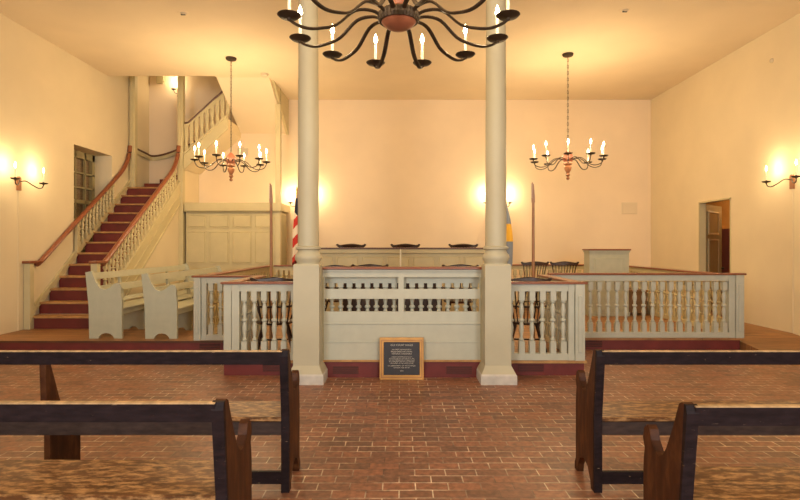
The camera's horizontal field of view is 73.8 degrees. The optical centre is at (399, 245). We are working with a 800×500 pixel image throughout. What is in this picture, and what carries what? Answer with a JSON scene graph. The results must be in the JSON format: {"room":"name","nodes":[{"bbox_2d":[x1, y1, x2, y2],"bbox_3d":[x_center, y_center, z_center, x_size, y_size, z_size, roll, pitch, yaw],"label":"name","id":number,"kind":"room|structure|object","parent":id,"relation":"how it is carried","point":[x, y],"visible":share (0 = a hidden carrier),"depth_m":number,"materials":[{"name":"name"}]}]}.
{"room":"courtroom","nodes":[
{"label":"courtroom","id":0,"kind":"room"},
{"bbox_2d":[0,13,148,334],"bbox_3d":[-6.650,-2.300,4.800,0.500,7.800,17.600,0,0,0],"label":"wall","id":1,"kind":"structure","parent":0,"point":[54,104],"depth_m":9.71,"materials":[{"name":"paint"}]},
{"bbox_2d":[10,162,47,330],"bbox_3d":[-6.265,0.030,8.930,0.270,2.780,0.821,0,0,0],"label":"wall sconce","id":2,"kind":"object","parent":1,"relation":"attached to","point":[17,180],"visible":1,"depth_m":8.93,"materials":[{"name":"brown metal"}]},
{"bbox_2d":[74,150,94,252],"bbox_3d":[-6.840,-0.925,11.150,0.120,2.150,1.380,0,0,0],"label":"window","id":3,"kind":"structure","parent":1,"relation":"in","point":[84,164],"depth_m":11.48,"materials":[{"name":"green paint"}]},
{"bbox_2d":[0,302,789,351],"bbox_3d":[0.000,1.435,10.090,12.800,0.030,7.020,0,0,0],"label":"floor","id":4,"kind":"structure","parent":0,"point":[132,335],"depth_m":8.36,"materials":[{"name":"brown wood"}]},
{"bbox_2d":[22,76,198,329],"bbox_3d":[-5.758,-2.390,11.310,1.318,7.620,4.594,0,0,0],"label":"staircase","id":5,"kind":"structure","parent":4,"relation":"on","point":[147,229],"depth_m":11.08,"materials":[{"name":"brown wood"}]},
{"bbox_2d":[183,91,240,174],"bbox_3d":[-4.560,-2.777,13.068,1.070,1.953,1.065,0,0,0],"label":"flight","id":6,"kind":"object","parent":5,"relation":"attached to","point":[219,132],"visible":0.89,"depth_m":12.58,"materials":[{"name":"paint"}]},
{"bbox_2d":[85,263,207,338],"bbox_3d":[-4.550,0.903,10.030,0.560,1.034,3.700,0,0,0],"label":"pew","id":7,"kind":"object","parent":4,"relation":"on","point":[109,312],"visible":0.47,"depth_m":8.18,"materials":[{"name":"grey paint"}]},
{"bbox_2d":[141,265,223,338],"bbox_3d":[-3.688,0.918,9.809,0.543,1.003,3.298,0,0,0],"label":"pew","id":8,"kind":"object","parent":4,"relation":"on","point":[164,314],"visible":0.56,"depth_m":8.16,"materials":[{"name":"grey paint"}]},
{"bbox_2d":[191,275,255,340],"bbox_3d":[-2.665,0.932,8.059,0.930,0.975,0.153,0,0,0],"label":"balustrade","id":9,"kind":"object","parent":4,"relation":"on","point":[203,284],"visible":0.54,"depth_m":8.02,"materials":[{"name":"beige paint"}]},
{"bbox_2d":[202,265,269,333],"bbox_3d":[-3.020,0.932,10.240,0.150,0.975,4.200,0,0,0],"label":"balustrade","id":10,"kind":"object","parent":4,"relation":"on","point":[260,270],"visible":0.12,"depth_m":9.05,"materials":[{"name":"green paint"}]},
{"bbox_2d":[184,104,289,302],"bbox_3d":[-3.940,-0.965,13.037,2.280,4.770,1.025,0,0,0],"label":"wall paneling","id":11,"kind":"structure","parent":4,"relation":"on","point":[231,236],"depth_m":12.58,"materials":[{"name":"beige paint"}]},
{"bbox_2d":[231,275,265,349],"bbox_3d":[-2.110,0.932,7.420,0.150,0.975,1.380,0,0,0],"label":"balustrade","id":12,"kind":"object","parent":4,"relation":"on","point":[249,316],"visible":0.33,"depth_m":7.45,"materials":[{"name":"beige paint"}]},
{"bbox_2d":[220,281,292,359],"bbox_3d":[-1.725,0.932,6.650,0.990,0.975,0.150,0,0,0],"label":"balustrade","id":13,"kind":"object","parent":4,"relation":"on","point":[235,292],"visible":0.84,"depth_m":6.62,"materials":[{"name":"beige paint"}]},
{"bbox_2d":[269,183,272,348],"bbox_3d":[-1.780,0.275,7.360,0.048,2.290,0.048,0,0,0],"label":"tipstaff","id":14,"kind":"object","parent":4,"relation":"on","point":[270,185],"visible":0.79,"depth_m":7.34,"materials":[{"name":"brown wood"}]},
{"bbox_2d":[250,277,292,349],"bbox_3d":[-1.653,0.910,7.056,0.601,1.029,0.576,0,0,-9],"label":"chair","id":15,"kind":"object","parent":4,"relation":"on","point":[269,322],"visible":0.49,"depth_m":6.90,"materials":[{"name":"brown wood"}]},
{"bbox_2d":[273,265,292,305],"bbox_3d":[-2.575,0.932,12.400,0.710,0.975,0.150,0,0,0],"label":"balustrade","id":16,"kind":"object","parent":4,"relation":"on","point":[281,268],"visible":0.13,"depth_m":12.37,"materials":[{"name":"green paint"}]},
{"bbox_2d":[290,187,297,308],"bbox_3d":[-2.327,0.030,12.049,0.303,2.780,0.304,0,0,-43],"label":"flag","id":17,"kind":"object","parent":4,"relation":"on","point":[295,224],"visible":0.47,"depth_m":12.02,"materials":[{"name":"red fabric"}]},
{"bbox_2d":[323,265,351,310],"bbox_3d":[-1.165,0.878,9.703,0.638,1.093,0.612,0,0,-6],"label":"chair","id":18,"kind":"object","parent":4,"relation":"on","point":[326,287],"visible":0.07,"depth_m":9.48,"materials":[{"name":"brown wood"}]},
{"bbox_2d":[351,264,388,266],"bbox_3d":[-0.520,0.868,9.501,0.651,1.115,0.625,0,0,0],"label":"chair","id":19,"kind":"object","parent":4,"relation":"on","point":[352,265],"visible":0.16,"depth_m":9.21,"materials":[{"name":"brown wood"}]},
{"bbox_2d":[343,283,441,310],"bbox_3d":[-0.110,0.938,8.101,1.520,0.965,0.799,0,0,0],"label":"desk","id":20,"kind":"object","parent":4,"relation":"on","point":[345,301],"visible":0.06,"depth_m":7.75,"materials":[{"name":"brown wood"}]},
{"bbox_2d":[319,248,484,310],"bbox_3d":[0.000,0.728,11.380,4.140,1.385,0.480,0,0,0],"label":"bench","id":21,"kind":"object","parent":4,"relation":"on","point":[410,257],"visible":0.3,"depth_m":11.18,"materials":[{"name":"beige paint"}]},
{"bbox_2d":[325,277,478,310],"bbox_3d":[0.040,0.882,6.670,2.083,1.075,0.150,0,0,0],"label":"balustrade","id":22,"kind":"object","parent":4,"relation":"on","point":[465,281],"visible":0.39,"depth_m":6.63,"materials":[{"name":"beige paint"}]},
{"bbox_2d":[291,360,586,362],"bbox_3d":[0.050,1.432,6.588,4.510,0.028,0.044,0,0,0],"label":"trim","id":23,"kind":"structure","parent":4,"relation":"attached to","point":[512,361],"depth_m":6.57,"materials":[{"name":"brown wood"}]},
{"bbox_2d":[442,264,478,310],"bbox_3d":[1.040,0.868,9.401,0.651,1.115,0.625,0,0,0],"label":"chair","id":24,"kind":"object","parent":4,"relation":"on","point":[452,301],"visible":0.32,"depth_m":9.23,"materials":[{"name":"brown wood"}]},
{"bbox_2d":[506,201,512,265],"bbox_3d":[2.363,0.030,12.049,0.303,2.780,0.304,0,0,-43],"label":"flag","id":25,"kind":"object","parent":4,"relation":"on","point":[509,236],"visible":0.46,"depth_m":11.99,"materials":[{"name":"multicoloured fabric"}]},
{"bbox_2d":[511,277,551,351],"bbox_3d":[1.675,0.910,7.075,0.601,1.029,0.576,0,0,7],"label":"chair","id":26,"kind":"object","parent":4,"relation":"on","point":[516,322],"visible":0.41,"depth_m":6.91,"materials":[{"name":"brown wood"}]},
{"bbox_2d":[515,261,548,308],"bbox_3d":[2.905,0.878,11.803,0.638,1.093,0.612,0,0,-6],"label":"chair","id":27,"kind":"object","parent":4,"relation":"on","point":[536,262],"visible":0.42,"depth_m":11.55,"materials":[{"name":"brown wood"}]},
{"bbox_2d":[531,182,534,340],"bbox_3d":[1.840,0.270,7.360,0.048,2.300,0.048,0,0,0],"label":"tipstaff","id":28,"kind":"object","parent":4,"relation":"on","point":[532,184],"visible":0.63,"depth_m":7.35,"materials":[{"name":"brown wood"}]},
{"bbox_2d":[511,264,583,305],"bbox_3d":[3.630,0.922,12.400,2.860,0.995,0.150,0,0,0],"label":"balustrade","id":29,"kind":"object","parent":4,"relation":"on","point":[514,266],"visible":0.08,"depth_m":12.36,"materials":[{"name":"green paint"}]},
{"bbox_2d":[511,281,587,360],"bbox_3d":[1.810,0.932,6.649,1.020,0.975,0.153,0,0,0],"label":"balustrade","id":30,"kind":"object","parent":4,"relation":"on","point":[572,293],"visible":0.87,"depth_m":6.62,"materials":[{"name":"beige paint"}]},
{"bbox_2d":[537,274,576,348],"bbox_3d":[2.220,0.932,7.530,0.150,0.975,1.600,0,0,0],"label":"balustrade","id":31,"kind":"object","parent":4,"relation":"on","point":[547,315],"visible":0.33,"depth_m":7.57,"materials":[{"name":"beige paint"}]},
{"bbox_2d":[550,261,578,272],"bbox_3d":[3.578,0.878,11.802,0.638,1.093,0.613,0,0,3],"label":"chair","id":32,"kind":"object","parent":4,"relation":"on","point":[562,262],"visible":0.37,"depth_m":11.53,"materials":[{"name":"brown wood"}]},
{"bbox_2d":[582,249,630,315],"bbox_3d":[4.240,0.740,10.955,0.860,1.360,0.390,0,0,0],"label":"podium","id":33,"kind":"object","parent":4,"relation":"on","point":[595,260],"visible":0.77,"depth_m":10.79,"materials":[{"name":"grey paint"}]},
{"bbox_2d":[629,288,647,314],"bbox_3d":[4.870,1.160,11.175,0.400,0.520,0.590,0,0,0],"label":"chair","id":34,"kind":"object","parent":4,"relation":"on","point":[639,292],"visible":0.38,"depth_m":10.90,"materials":[{"name":"brown wood"}]},
{"bbox_2d":[547,273,746,337],"bbox_3d":[3.825,0.920,8.278,3.030,1.000,0.153,0,0,0],"label":"balustrade","id":35,"kind":"object","parent":4,"relation":"on","point":[732,284],"visible":0.86,"depth_m":8.24,"materials":[{"name":"beige paint"}]},
{"bbox_2d":[629,265,725,331],"bbox_3d":[5.210,0.932,10.410,0.150,0.975,4.100,0,0,0],"label":"balustrade","id":36,"kind":"object","parent":4,"relation":"on","point":[632,269],"visible":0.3,"depth_m":9.80,"materials":[{"name":"green paint"}]},
{"bbox_3d":[0.000,1.303,12.625,4.000,0.235,1.950,0,0,0],"label":"dais","id":37,"kind":"object","parent":4,"relation":"on","visible":0},
{"bbox_2d":[336,244,365,247],"bbox_3d":[-1.180,0.564,12.604,0.726,1.244,0.697,0,0,0],"label":"chair","id":38,"kind":"object","parent":37,"relation":"on","point":[337,245],"visible":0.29,"depth_m":12.90,"materials":[{"name":"brown wood"}]},
{"bbox_2d":[391,244,419,247],"bbox_3d":[0.130,0.564,12.604,0.726,1.244,0.697,0,0,0],"label":"chair","id":39,"kind":"object","parent":37,"relation":"on","point":[392,245],"visible":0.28,"depth_m":12.90,"materials":[{"name":"brown wood"}]},
{"bbox_2d":[448,244,477,247],"bbox_3d":[1.530,0.564,12.604,0.726,1.244,0.697,0,0,0],"label":"chair","id":40,"kind":"object","parent":37,"relation":"on","point":[450,245],"visible":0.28,"depth_m":12.90,"materials":[{"name":"brown wood"}]},
{"bbox_2d":[0,350,799,499],"bbox_3d":[0.000,1.650,4.800,12.800,0.100,17.600,0,0,0],"label":"floor","id":41,"kind":"structure","parent":0,"point":[362,438],"depth_m":4.62,"materials":[{"name":"brick"}]},
{"bbox_2d":[0,398,251,499],"bbox_3d":[-2.874,1.140,2.570,4.202,0.920,0.486,0,0,0],"label":"wooden bench","id":42,"kind":"object","parent":41,"relation":"on","point":[228,476],"visible":1,"depth_m":2.43,"materials":[{"name":"paint"}]},
{"bbox_2d":[0,349,299,492],"bbox_3d":[-2.819,1.133,3.624,4.202,0.934,0.442,0,0,0],"label":"wooden bench","id":43,"kind":"object","parent":41,"relation":"on","point":[61,439],"visible":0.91,"depth_m":3.46,"materials":[{"name":"paint"}]},
{"bbox_2d":[291,0,327,384],"bbox_3d":[-1.090,-1.065,6.340,0.417,5.330,0.417,0,0,0],"label":"column","id":44,"kind":"structure","parent":41,"relation":"on","point":[308,272],"depth_m":6.22,"materials":[{"name":"wood"}]},
{"bbox_2d":[0,340,739,374],"bbox_3d":[0.000,1.525,10.100,12.800,0.150,7.000,0,0,0],"label":"platform riser","id":45,"kind":"object","parent":41,"relation":"on","point":[549,368],"visible":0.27,"depth_m":8.00,"materials":[{"name":"paint"}]},
{"bbox_2d":[199,343,220,349],"bbox_3d":[-2.850,1.508,7.993,0.330,0.095,0.010,0,0,0],"label":"vent grille","id":46,"kind":"object","parent":45,"relation":"attached to","point":[202,346],"visible":1,"depth_m":7.99,"materials":[{"name":"red metal"}]},
{"bbox_2d":[262,365,279,371],"bbox_3d":[-1.540,1.508,6.593,0.330,0.095,0.010,0,0,0],"label":"vent grille","id":47,"kind":"object","parent":45,"relation":"attached to","point":[265,368],"visible":0.57,"depth_m":6.59,"materials":[{"name":"red metal"}]},
{"bbox_2d":[518,364,543,371],"bbox_3d":[1.620,1.508,6.593,0.330,0.095,0.010,0,0,0],"label":"vent grille","id":48,"kind":"object","parent":45,"relation":"attached to","point":[521,367],"visible":1,"depth_m":6.59,"materials":[{"name":"red metal"}]},
{"bbox_2d":[585,341,602,346],"bbox_3d":[2.960,1.508,8.213,0.330,0.095,0.010,0,0,0],"label":"vent grille","id":49,"kind":"object","parent":45,"relation":"attached to","point":[587,343],"visible":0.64,"depth_m":8.21,"materials":[{"name":"brown metal"}]},
{"bbox_2d":[379,337,423,379],"bbox_3d":[0.020,1.351,6.402,0.530,0.501,0.076,0,0,0],"label":"framed plaque","id":50,"kind":"object","parent":41,"relation":"on","point":[401,358],"visible":1,"depth_m":6.39,"materials":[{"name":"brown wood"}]},
{"bbox_2d":[322,267,481,376],"bbox_3d":[0.025,0.927,6.525,2.000,1.345,0.150,0,0,0],"label":"panel","id":51,"kind":"object","parent":41,"relation":"on","point":[350,338],"visible":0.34,"depth_m":6.50,"materials":[{"name":"beige paint"}]},
{"bbox_2d":[332,366,358,373],"bbox_3d":[-0.660,1.508,6.483,0.330,0.095,0.010,0,0,0],"label":"vent grille","id":52,"kind":"object","parent":51,"relation":"attached to","point":[335,369],"visible":1,"depth_m":6.48,"materials":[{"name":"red metal"}]},
{"bbox_2d":[446,366,472,373],"bbox_3d":[0.720,1.508,6.483,0.330,0.095,0.010,0,0,0],"label":"vent grille","id":53,"kind":"object","parent":51,"relation":"attached to","point":[449,369],"visible":1,"depth_m":6.48,"materials":[{"name":"red metal"}]},
{"bbox_2d":[476,0,516,384],"bbox_3d":[1.140,-1.065,6.340,0.417,5.330,0.417,0,0,0],"label":"column","id":54,"kind":"structure","parent":41,"relation":"on","point":[494,368],"depth_m":6.22,"materials":[{"name":"wood"}]},
{"bbox_2d":[575,349,799,492],"bbox_3d":[3.359,1.133,3.624,4.202,0.934,0.442,0,0,0],"label":"wooden bench","id":55,"kind":"object","parent":41,"relation":"on","point":[596,417],"visible":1,"depth_m":3.46,"materials":[{"name":"paint"}]},
{"bbox_2d":[643,402,799,499],"bbox_3d":[3.334,1.142,2.509,4.202,0.917,0.442,0,0,0],"label":"wooden bench","id":56,"kind":"object","parent":41,"relation":"on","point":[672,473],"visible":1,"depth_m":2.41,"materials":[{"name":"paint"}]},
{"bbox_2d":[740,333,799,365],"bbox_3d":[5.830,1.510,7.900,1.140,0.180,1.600,0,0,0],"label":"ramp","id":57,"kind":"object","parent":41,"relation":"on","point":[751,341],"visible":0.67,"depth_m":8.22,"materials":[{"name":"brown wood"}]},
{"bbox_2d":[149,76,650,301],"bbox_3d":[-0.190,-2.300,13.700,13.420,7.800,0.200,0,0,0],"label":"wall","id":58,"kind":"structure","parent":0,"point":[395,172],"depth_m":13.60,"materials":[{"name":"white paint"}]},
{"bbox_2d":[156,76,163,83],"bbox_3d":[-6.100,-4.225,13.560,0.180,0.190,0.080,0,0,0],"label":"junction box","id":59,"kind":"object","parent":58,"relation":"attached to","point":[159,79],"visible":0.92,"depth_m":13.52,"materials":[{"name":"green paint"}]},
{"bbox_2d":[238,147,247,154],"bbox_3d":[-4.000,-2.400,13.570,0.260,0.240,0.060,0,0,0],"label":"speaker box","id":60,"kind":"object","parent":58,"relation":"attached to","point":[243,150],"visible":0.8,"depth_m":13.54,"materials":[{"name":"beige plastic"}]},
{"bbox_2d":[217,78,285,133],"bbox_3d":[-3.480,-3.300,12.700,1.160,0.860,1.800,0,0,0],"label":"wall","id":61,"kind":"structure","parent":58,"relation":"attached to","point":[254,100],"depth_m":12.57,"materials":[{"name":"paint"}]},
{"bbox_2d":[271,80,288,134],"bbox_3d":[-2.870,-3.285,12.800,0.060,0.890,1.600,0,0,0],"label":"trim","id":62,"kind":"structure","parent":58,"relation":"attached to","point":[284,100],"depth_m":13.11,"materials":[{"name":"green paint"}]},
{"bbox_2d":[621,202,636,213],"bbox_3d":[5.850,-0.960,13.585,0.400,0.300,0.030,0,0,0],"label":"wall speaker","id":63,"kind":"object","parent":58,"relation":"attached to","point":[626,207],"visible":1,"depth_m":13.57,"materials":[{"name":"paint"}]},
{"bbox_2d":[0,0,799,99],"bbox_3d":[-0.190,-3.830,4.700,13.420,0.200,17.800,0,0,0],"label":"ceiling","id":64,"kind":"structure","parent":0,"point":[642,52],"depth_m":9.67,"materials":[{"name":"paint"}]},
{"bbox_2d":[177,10,188,15],"bbox_3d":[-3.470,-3.713,8.530,0.190,0.034,0.190,0,0,0],"label":"recessed light","id":65,"kind":"object","parent":64,"relation":"in","point":[181,12],"visible":1,"depth_m":8.50,"materials":[{"name":"paint"}]},
{"bbox_2d":[190,56,269,180],"bbox_3d":[-3.350,-2.505,10.570,1.461,2.450,1.527,0,0,5],"label":"chandelier","id":66,"kind":"object","parent":64,"relation":"hanging from","point":[230,159],"visible":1,"depth_m":10.52,"materials":[{"name":"metal"}]},
{"bbox_2d":[277,0,519,68],"bbox_3d":[-0.010,-2.665,4.120,1.836,2.131,1.836,0,0,-15],"label":"chandelier","id":67,"kind":"object","parent":64,"relation":"hanging from","point":[398,16],"visible":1,"depth_m":4.10,"materials":[{"name":"metal"}]},
{"bbox_2d":[287,0,290,9],"bbox_3d":[-0.812,-1.775,3.905,0.025,0.190,0.024,0,0,-15],"label":"candle","id":68,"kind":"object","parent":67,"relation":"on","point":[288,1],"depth_m":3.90,"materials":[{"name":"white wax"}]},
{"bbox_2d":[299,16,301,32],"bbox_3d":[-0.812,-1.775,4.335,0.025,0.190,0.024,0,0,-15],"label":"candle","id":69,"kind":"object","parent":67,"relation":"on","point":[300,20],"depth_m":4.32,"materials":[{"name":"white wax"}]},
{"bbox_2d":[331,34,333,49],"bbox_3d":[-0.597,-1.775,4.707,0.025,0.190,0.024,0,0,-15],"label":"candle","id":70,"kind":"object","parent":67,"relation":"on","point":[332,35],"depth_m":4.70,"materials":[{"name":"white wax"}]},
{"bbox_2d":[374,43,376,58],"bbox_3d":[-0.225,-1.775,4.922,0.025,0.190,0.024,0,0,-15],"label":"candle","id":71,"kind":"object","parent":67,"relation":"on","point":[375,45],"depth_m":4.91,"materials":[{"name":"white wax"}]},
{"bbox_2d":[421,43,422,58],"bbox_3d":[0.205,-1.775,4.922,0.025,0.190,0.024,0,0,-15],"label":"candle","id":72,"kind":"object","parent":67,"relation":"on","point":[421,43],"depth_m":4.91,"materials":[{"name":"white wax"}]},
{"bbox_2d":[464,34,466,49],"bbox_3d":[0.577,-1.775,4.707,0.025,0.190,0.024,0,0,-15],"label":"candle","id":73,"kind":"object","parent":67,"relation":"on","point":[465,35],"depth_m":4.70,"materials":[{"name":"white wax"}]},
{"bbox_2d":[496,17,498,32],"bbox_3d":[0.792,-1.775,4.335,0.025,0.190,0.024,0,0,-15],"label":"candle","id":74,"kind":"object","parent":67,"relation":"on","point":[497,20],"depth_m":4.33,"materials":[{"name":"white wax"}]},
{"bbox_2d":[506,0,509,9],"bbox_3d":[0.792,-1.775,3.905,0.025,0.190,0.024,0,0,-15],"label":"candle","id":75,"kind":"object","parent":67,"relation":"on","point":[507,1],"depth_m":3.90,"materials":[{"name":"white wax"}]},
{"bbox_2d":[529,52,607,179],"bbox_3d":[3.260,-2.505,10.350,1.442,2.450,1.507,0,0,17],"label":"chandelier","id":76,"kind":"object","parent":64,"relation":"hanging from","point":[567,158],"visible":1,"depth_m":10.31,"materials":[{"name":"metal"}]},
{"bbox_2d":[618,7,630,12],"bbox_3d":[3.550,-3.713,8.420,0.190,0.034,0.190,0,0,0],"label":"recessed light","id":77,"kind":"object","parent":64,"relation":"in","point":[625,9],"visible":1,"depth_m":8.39,"materials":[{"name":"paint"}]},
{"bbox_2d":[706,200,729,228],"bbox_3d":[7.410,-0.090,12.250,1.780,3.020,6.500,0,0,0],"label":"wall","id":78,"kind":"structure","parent":0,"point":[725,205],"depth_m":13.43,"materials":[{"name":"orange paint"}]},
{"bbox_2d":[722,229,729,272],"bbox_3d":[8.170,0.495,12.550,0.060,1.850,2.100,0,0,0],"label":"door","id":79,"kind":"structure","parent":78,"relation":"in","point":[725,232],"depth_m":13.29,"materials":[{"name":"red wood"}]},
{"bbox_2d":[651,13,799,335],"bbox_3d":[6.460,-1.065,4.800,0.120,5.330,17.600,0,0,0],"label":"wall","id":80,"kind":"structure","parent":0,"point":[715,133],"depth_m":9.90,"materials":[{"name":"paint"}]},
{"bbox_2d":[698,197,730,312],"bbox_3d":[6.460,0.240,10.855,0.140,2.360,1.110,0,0,0],"label":"trim","id":81,"kind":"structure","parent":80,"relation":"attached to","point":[701,205],"depth_m":11.38,"materials":[{"name":"green paint"}]},
{"bbox_2d":[706,205,723,310],"bbox_3d":[6.908,0.265,11.726,0.980,2.310,0.114,0,0,-40],"label":"door","id":82,"kind":"structure","parent":80,"relation":"in","point":[713,213],"depth_m":11.73,"materials":[{"name":"green paint"}]},
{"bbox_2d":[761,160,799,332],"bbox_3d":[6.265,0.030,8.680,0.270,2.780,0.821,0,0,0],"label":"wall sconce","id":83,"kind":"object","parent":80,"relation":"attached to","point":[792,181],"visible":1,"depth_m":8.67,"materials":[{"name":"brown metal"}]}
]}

